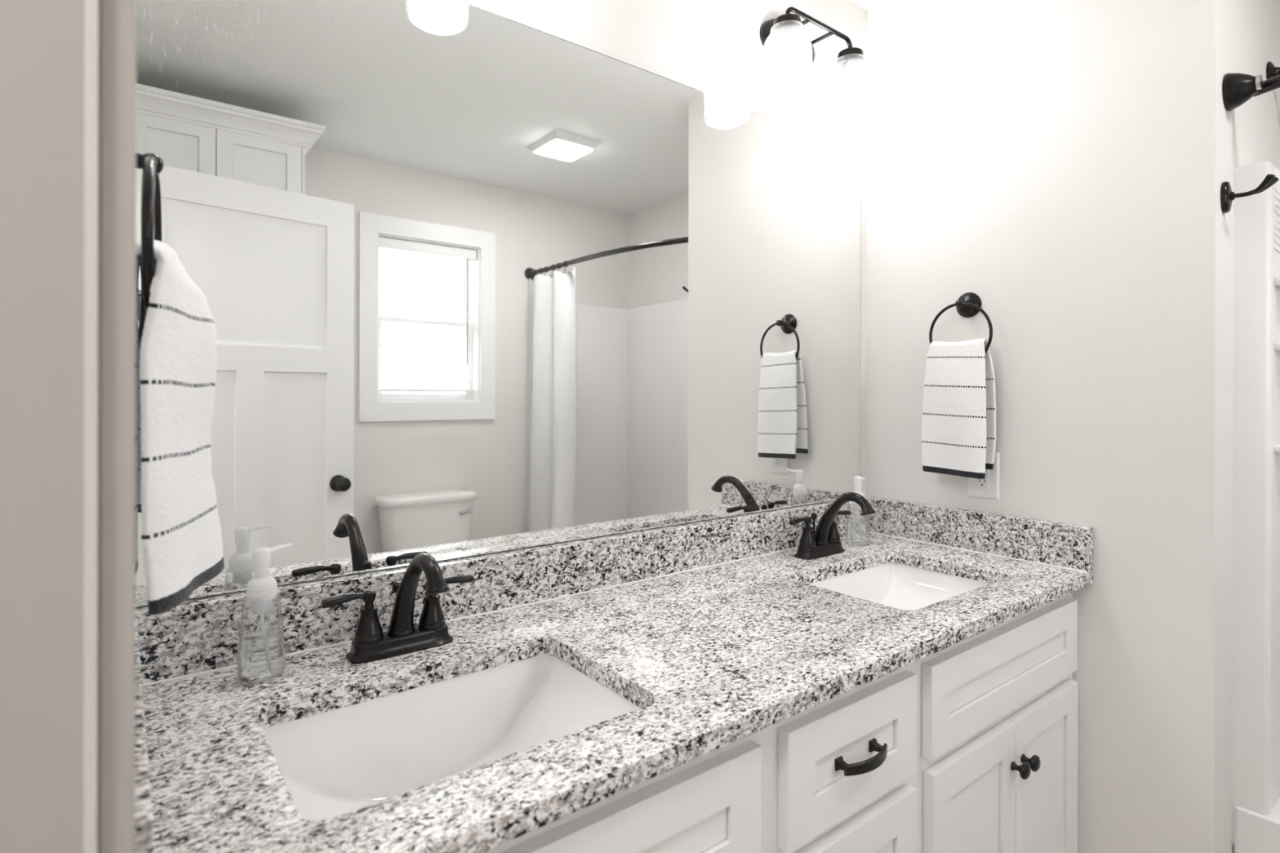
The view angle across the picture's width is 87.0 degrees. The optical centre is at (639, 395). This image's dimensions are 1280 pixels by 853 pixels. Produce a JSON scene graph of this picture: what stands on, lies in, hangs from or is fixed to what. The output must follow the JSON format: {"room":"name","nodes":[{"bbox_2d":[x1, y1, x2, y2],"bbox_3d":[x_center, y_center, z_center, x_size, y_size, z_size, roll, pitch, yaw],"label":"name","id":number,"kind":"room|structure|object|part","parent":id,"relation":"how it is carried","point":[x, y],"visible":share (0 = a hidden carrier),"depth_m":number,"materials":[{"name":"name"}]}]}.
{"room":"bathroom","nodes":[
{"label":"bathroom","id":0,"kind":"room"},
{"bbox_2d":[97,0,99,556],"bbox_3d":[-0.084,0.064,-0.002,0.115,2.439,2.275,0,0,-38],"label":"wall","id":1,"kind":"structure","parent":0,"point":[99,0],"depth_m":0.42,"materials":[{"name":"beige paint"}]},
{"bbox_2d":[0,0,98,852],"bbox_3d":[-0.116,0.254,0.030,0.125,2.058,0.882,0,0,-38],"label":"trim","id":2,"kind":"structure","parent":1,"relation":"attached to","point":[42,42],"depth_m":0.39,"materials":[{"name":"grey paint"}]},
{"bbox_2d":[83,0,98,852],"bbox_3d":[-0.328,0.262,0.403,0.006,2.040,0.005,0,0,-38],"label":"trim","id":3,"kind":"structure","parent":1,"relation":"attached to","point":[90,728],"depth_m":0.40,"materials":[{"name":"grey paint"}]},
{"bbox_2d":[97,0,136,852],"bbox_3d":[-0.055,0.228,0.069,0.018,2.110,0.983,0,0,-38],"label":"trim","id":4,"kind":"structure","parent":1,"relation":"attached to","point":[117,18],"depth_m":0.41,"materials":[{"name":"grey paint"}]},
{"bbox_2d":[136,152,164,313],"bbox_3d":[-0.528,-0.180,0.708,0.049,0.198,0.169,0,0,-38],"label":"towel ring","id":5,"kind":"object","parent":1,"relation":"attached to","point":[152,165],"visible":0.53,"depth_m":0.66,"materials":[{"name":"black metal"}]},
{"bbox_3d":[-0.528,-0.246,0.708,0.047,0.067,0.067,0,0,-38],"label":"post","id":6,"kind":"part","parent":5,"relation":"part of","materials":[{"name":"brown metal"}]},
{"bbox_2d":[135,240,224,615],"bbox_3d":[-0.505,0.022,0.739,0.104,0.394,0.184,0,0,-38],"label":"hand towel","id":7,"kind":"object","parent":5,"relation":"hanging from","point":[181,538],"visible":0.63,"depth_m":0.70,"materials":[{"name":"white fabric"}]},
{"bbox_2d":[135,0,866,608],"bbox_3d":[-0.309,0.063,1.337,4.250,2.439,0.120,0,0,-38],"label":"wall","id":8,"kind":"structure","parent":0,"point":[713,47],"depth_m":1.67,"materials":[{"name":"beige paint"}]},
{"bbox_2d":[135,0,861,608],"bbox_3d":[-0.038,-0.211,1.466,1.744,1.023,0.005,0,0,-38],"label":"wall mirror","id":9,"kind":"object","parent":8,"relation":"attached to","point":[473,281],"visible":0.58,"depth_m":1.26,"materials":[{"name":"clear glass"}]},
{"bbox_2d":[135,496,875,684],"bbox_3d":[-0.017,0.352,1.465,1.783,0.101,0.030,0,0,-38],"label":"backsplash","id":10,"kind":"structure","parent":8,"relation":"attached to","point":[194,636],"depth_m":1.23,"materials":[{"name":"stone"}]},
{"bbox_2d":[759,6,874,124],"bbox_3d":[0.442,-0.861,1.732,0.374,0.260,0.170,0,0,-38],"label":"vanity light","id":11,"kind":"object","parent":8,"relation":"attached to","point":[792,49],"visible":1,"depth_m":1.74,"materials":[{"name":"black metal"}]},
{"bbox_3d":[0.397,-0.931,1.791,0.210,0.120,0.022,0,0,-38],"label":"wall plate","id":12,"kind":"part","parent":11,"relation":"part of","materials":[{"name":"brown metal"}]},
{"bbox_2d":[773,13,801,81],"bbox_3d":[0.357,-0.839,1.635,0.067,0.150,0.067,0,0,-38],"label":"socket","id":13,"kind":"object","parent":11,"relation":"attached to","point":[786,25],"depth_m":1.62,"materials":[{"name":"glass"}]},
{"bbox_3d":[0.357,-0.809,1.635,0.120,0.157,0.120,0,0,-38],"label":"lamp shade","id":14,"kind":"part","parent":11,"relation":"part of","materials":[{"name":"clear glass"}]},
{"bbox_3d":[0.431,-0.929,1.748,0.266,0.037,0.100,0,0,-38],"label":"arm","id":15,"kind":"part","parent":11,"relation":"part of","materials":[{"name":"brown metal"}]},
{"bbox_2d":[837,47,863,108],"bbox_3d":[0.558,-0.839,1.790,0.067,0.150,0.067,0,0,-38],"label":"shade","id":16,"kind":"object","parent":11,"relation":"attached to","point":[850,94],"depth_m":1.77,"materials":[{"name":"glass"}]},
{"bbox_3d":[0.558,-0.809,1.790,0.120,0.157,0.120,0,0,-38],"label":"lamp shade","id":17,"kind":"part","parent":11,"relation":"part of","materials":[{"name":"clear glass"}]},
{"bbox_2d":[850,0,886,10],"bbox_3d":[0.435,-1.180,0.376,4.250,0.050,2.540,0,0,-38],"label":"ceiling","id":18,"kind":"structure","parent":0,"point":[867,5],"depth_m":1.99,"materials":[{"name":"white paint"}]},
{"bbox_2d":[866,0,1279,852],"bbox_3d":[1.245,0.066,1.947,0.800,2.439,0.813,0,0,-38],"label":"wall","id":19,"kind":"structure","parent":0,"point":[1062,165],"depth_m":1.55,"materials":[{"name":"beige paint"}]},
{"bbox_2d":[928,292,992,352],"bbox_3d":[0.845,-0.172,1.763,0.058,0.197,0.167,0,0,-38],"label":"towel ring","id":20,"kind":"object","parent":19,"relation":"attached to","point":[968,304],"visible":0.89,"depth_m":1.76,"materials":[{"name":"black metal"}]},
{"bbox_2d":[921,338,995,479],"bbox_3d":[0.822,0.033,1.756,0.060,0.354,0.182,0,0,-38],"label":"hand towel","id":21,"kind":"object","parent":20,"relation":"hanging from","point":[958,428],"visible":1,"depth_m":1.72,"materials":[{"name":"white fabric"}]},
{"bbox_3d":[0.845,-0.237,1.763,0.058,0.067,0.067,0,0,-38],"label":"post","id":22,"kind":"part","parent":20,"relation":"part of","materials":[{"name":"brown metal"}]},
{"bbox_2d":[967,452,999,499],"bbox_3d":[0.887,0.206,1.747,0.009,0.121,0.080,0,0,-38],"label":"wall outlet","id":23,"kind":"object","parent":19,"relation":"attached to","point":[988,487],"visible":0.49,"depth_m":1.73,"materials":[{"name":"white plastic"}]},
{"bbox_2d":[975,469,989,488],"bbox_3d":[0.885,0.206,1.746,0.003,0.067,0.034,0,0,-38],"label":"receptacle","id":24,"kind":"object","parent":23,"relation":"attached to","point":[980,483],"depth_m":1.74,"materials":[{"name":"white plastic"}]},
{"bbox_2d":[1220,173,1279,213],"bbox_3d":[1.251,-0.415,1.385,0.054,0.066,0.083,0,0,-38],"label":"robe hook","id":25,"kind":"object","parent":19,"relation":"attached to","point":[1227,196],"visible":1,"depth_m":1.40,"materials":[{"name":"black metal"}]},
{"bbox_3d":[1.231,-0.415,1.411,0.048,0.066,0.018,0,0,-38],"label":"wall plate","id":26,"kind":"part","parent":25,"relation":"part of","materials":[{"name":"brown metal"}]},
{"bbox_2d":[1222,72,1279,111],"bbox_3d":[1.689,-0.665,0.852,0.111,0.124,1.461,0,0,-38],"label":"shower rod","id":27,"kind":"object","parent":19,"relation":"attached to","point":[1237,89],"visible":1,"depth_m":1.40,"materials":[{"name":"black metal"}]},
{"bbox_3d":[1.681,-0.667,0.844,0.095,0.073,1.401,0,0,-36],"label":"rod","id":28,"kind":"part","parent":27,"relation":"part of","materials":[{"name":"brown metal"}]},
{"bbox_2d":[1266,61,1279,79],"bbox_3d":[1.636,-0.754,1.589,0.092,0.149,0.230,0,0,-38],"label":"shower","id":29,"kind":"object","parent":19,"relation":"attached to","point":[1272,71],"visible":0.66,"depth_m":1.66,"materials":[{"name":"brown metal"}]},
{"bbox_3d":[0.430,1.309,0.376,4.250,0.050,2.540,0,0,-38],"label":"floor","id":30,"kind":"structure","parent":0,"visible":0},
{"bbox_2d":[484,592,1078,852],"bbox_3d":[0.158,0.858,1.237,1.781,0.850,0.599,0,0,-38],"label":"vanity cabinet","id":31,"kind":"object","parent":30,"relation":"on","point":[970,745],"visible":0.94,"depth_m":1.11,"materials":[{"name":"white paint"}]},
{"bbox_2d":[134,496,1093,852],"bbox_3d":[0.155,0.367,1.242,1.783,0.131,0.594,0,0,-38],"label":"countertop","id":32,"kind":"structure","parent":31,"relation":"on","point":[720,636],"depth_m":1.03,"materials":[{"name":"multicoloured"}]},
{"bbox_2d":[235,542,292,685],"bbox_3d":[-0.536,0.309,0.962,0.044,0.185,0.073,0,0,32],"label":"soap bottle","id":33,"kind":"object","parent":32,"relation":"on","point":[261,653],"visible":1,"depth_m":0.95,"materials":[{"name":"clear plastic"}]},
{"bbox_2d":[320,553,474,664],"bbox_3d":[-0.374,0.317,1.034,0.201,0.170,0.210,0,0,-3],"label":"faucet","id":34,"kind":"object","parent":32,"relation":"on","point":[370,643],"visible":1,"depth_m":1.04,"materials":[{"name":"black metal"}]},
{"bbox_3d":[-0.440,0.314,1.022,0.079,0.026,0.022,0,0,-38],"label":"lever","id":35,"kind":"part","parent":34,"relation":"part of","materials":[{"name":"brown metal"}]},
{"bbox_3d":[-0.418,0.351,1.040,0.043,0.050,0.043,0,0,-38],"label":"handle","id":36,"kind":"part","parent":34,"relation":"part of","materials":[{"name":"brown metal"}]},
{"bbox_3d":[-0.390,0.338,1.085,0.016,0.076,0.016,0,0,-38],"label":"lift rod","id":37,"kind":"part","parent":34,"relation":"part of","materials":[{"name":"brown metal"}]},
{"bbox_3d":[-0.379,0.389,1.071,0.161,0.026,0.056,0,0,-38],"label":"plate","id":38,"kind":"part","parent":34,"relation":"part of","materials":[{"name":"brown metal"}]},
{"bbox_3d":[-0.333,0.304,1.012,0.042,0.144,0.190,0,0,-38],"label":"spout","id":39,"kind":"part","parent":34,"relation":"part of","materials":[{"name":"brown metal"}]},
{"bbox_3d":[-0.339,0.351,1.101,0.043,0.050,0.043,0,0,-38],"label":"handle","id":40,"kind":"part","parent":34,"relation":"part of","materials":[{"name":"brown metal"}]},
{"bbox_3d":[-0.316,0.314,1.118,0.079,0.026,0.022,0,0,-38],"label":"lever","id":41,"kind":"part","parent":34,"relation":"part of","materials":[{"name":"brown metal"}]},
{"bbox_2d":[263,654,640,821],"bbox_3d":[-0.233,0.558,0.881,0.457,0.250,0.324,0,0,-38],"label":"sink","id":42,"kind":"object","parent":32,"relation":"in","point":[339,762],"visible":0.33,"depth_m":1.00,"materials":[{"name":"white ceramic"}]},
{"bbox_2d":[789,492,875,559],"bbox_3d":[0.493,0.319,1.699,0.200,0.170,0.210,0,0,23],"label":"faucet","id":43,"kind":"object","parent":32,"relation":"on","point":[825,541],"visible":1,"depth_m":1.68,"materials":[{"name":"black metal"}]},
{"bbox_3d":[0.396,0.315,1.668,0.079,0.026,0.022,0,0,-38],"label":"lever","id":44,"kind":"part","parent":43,"relation":"part of","materials":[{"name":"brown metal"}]},
{"bbox_3d":[0.419,0.353,1.686,0.043,0.050,0.043,0,0,-38],"label":"handle","id":45,"kind":"part","parent":43,"relation":"part of","materials":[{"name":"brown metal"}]},
{"bbox_3d":[0.446,0.340,1.731,0.016,0.076,0.016,0,0,-38],"label":"lift rod","id":46,"kind":"part","parent":43,"relation":"part of","materials":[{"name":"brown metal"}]},
{"bbox_3d":[0.458,0.391,1.716,0.161,0.026,0.056,0,0,-38],"label":"plate","id":47,"kind":"part","parent":43,"relation":"part of","materials":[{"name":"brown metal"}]},
{"bbox_3d":[0.497,0.353,1.746,0.043,0.050,0.043,0,0,-38],"label":"handle","id":48,"kind":"part","parent":43,"relation":"part of","materials":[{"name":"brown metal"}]},
{"bbox_3d":[0.520,0.315,1.764,0.079,0.026,0.022,0,0,-38],"label":"lever","id":49,"kind":"part","parent":43,"relation":"part of","materials":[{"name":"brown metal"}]},
{"bbox_3d":[0.496,0.306,1.653,0.042,0.144,0.190,0,0,-31],"label":"spout","id":50,"kind":"part","parent":43,"relation":"part of","materials":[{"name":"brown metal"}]},
{"bbox_2d":[845,475,869,546],"bbox_3d":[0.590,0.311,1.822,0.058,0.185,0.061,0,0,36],"label":"soap bottle","id":51,"kind":"object","parent":32,"relation":"on","point":[857,531],"visible":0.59,"depth_m":1.81,"materials":[{"name":"clear plastic"}]},
{"bbox_2d":[808,562,990,610],"bbox_3d":[0.578,0.559,1.506,0.447,0.250,0.324,0,0,-38],"label":"sink","id":52,"kind":"object","parent":32,"relation":"in","point":[895,585],"visible":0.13,"depth_m":1.68,"materials":[{"name":"white ceramic"}]},
{"bbox_3d":[-0.095,0.550,0.715,0.635,0.162,0.020,0,0,-38],"label":"false drawer","id":53,"kind":"part","parent":31,"relation":"part of","materials":[{"name":"white paint"}]},
{"bbox_3d":[0.330,0.553,1.043,0.328,0.168,0.020,0,0,-38],"label":"drawer","id":54,"kind":"part","parent":31,"relation":"part of","materials":[{"name":"white paint"}]},
{"bbox_3d":[0.330,0.785,1.043,0.328,0.247,0.020,0,0,-38],"label":"drawer","id":55,"kind":"part","parent":31,"relation":"part of","materials":[{"name":"white paint"}]},
{"bbox_3d":[0.343,0.553,1.026,0.104,0.017,0.036,0,0,-38],"label":"handle","id":56,"kind":"part","parent":31,"relation":"part of","materials":[{"name":"black metal"}]},
{"bbox_3d":[0.627,0.922,1.272,0.316,0.524,0.020,0,0,-38],"label":"door","id":57,"kind":"part","parent":31,"relation":"part of","materials":[{"name":"white paint"}]},
{"bbox_3d":[0.749,0.551,1.366,0.635,0.162,0.020,0,0,-38],"label":"false drawer","id":58,"kind":"part","parent":31,"relation":"part of","materials":[{"name":"white paint"}]},
{"bbox_3d":[0.755,0.742,1.339,0.032,0.032,0.031,0,0,-38],"label":"knob","id":59,"kind":"part","parent":31,"relation":"part of","materials":[{"name":"black metal"}]},
{"bbox_3d":[0.791,0.742,1.367,0.032,0.032,0.031,0,0,-38],"label":"knob","id":60,"kind":"part","parent":31,"relation":"part of","materials":[{"name":"black metal"}]},
{"bbox_3d":[0.878,0.922,1.466,0.316,0.524,0.020,0,0,-38],"label":"door","id":61,"kind":"part","parent":31,"relation":"part of","materials":[{"name":"white paint"}]},
{"bbox_2d":[1232,160,1279,852],"bbox_3d":[1.990,0.371,1.096,0.658,1.830,1.477,0,0,-38],"label":"tub surround","id":62,"kind":"object","parent":30,"relation":"on","point":[1256,217],"visible":0.88,"depth_m":1.45,"materials":[{"name":"white plastic"}]},
{"bbox_2d":[1234,798,1279,852],"bbox_3d":[1.993,1.086,1.089,0.657,0.400,1.458,0,0,-38],"label":"tub","id":63,"kind":"object","parent":62,"relation":"in","point":[1256,826],"depth_m":1.44,"materials":[{"name":"white plastic"}]},
{"bbox_2d":[1274,444,1279,453],"bbox_3d":[1.457,0.116,1.489,0.208,0.020,0.057,0,0,-38],"label":"soap shelf","id":64,"kind":"object","parent":62,"relation":"attached to","point":[1277,446],"depth_m":1.44,"materials":[{"name":"white plastic"}]},
{"bbox_2d":[1274,341,1279,351],"bbox_3d":[1.458,-0.104,1.489,0.208,0.020,0.057,0,0,-38],"label":"soap shelf","id":65,"kind":"object","parent":62,"relation":"attached to","point":[1277,344],"depth_m":1.44,"materials":[{"name":"white plastic"}]},
{"bbox_2d":[1274,275,1279,287],"bbox_3d":[1.458,-0.244,1.489,0.208,0.020,0.057,0,0,-38],"label":"soap shelf","id":66,"kind":"object","parent":62,"relation":"attached to","point":[1277,278],"depth_m":1.44,"materials":[{"name":"white plastic"}]},
{"bbox_3d":[1.434,-0.378,1.503,0.188,0.134,0.004,0,0,-38],"label":"ribbed panel","id":67,"kind":"part","parent":62,"relation":"part of","materials":[{"name":"white plastic"}]}
]}

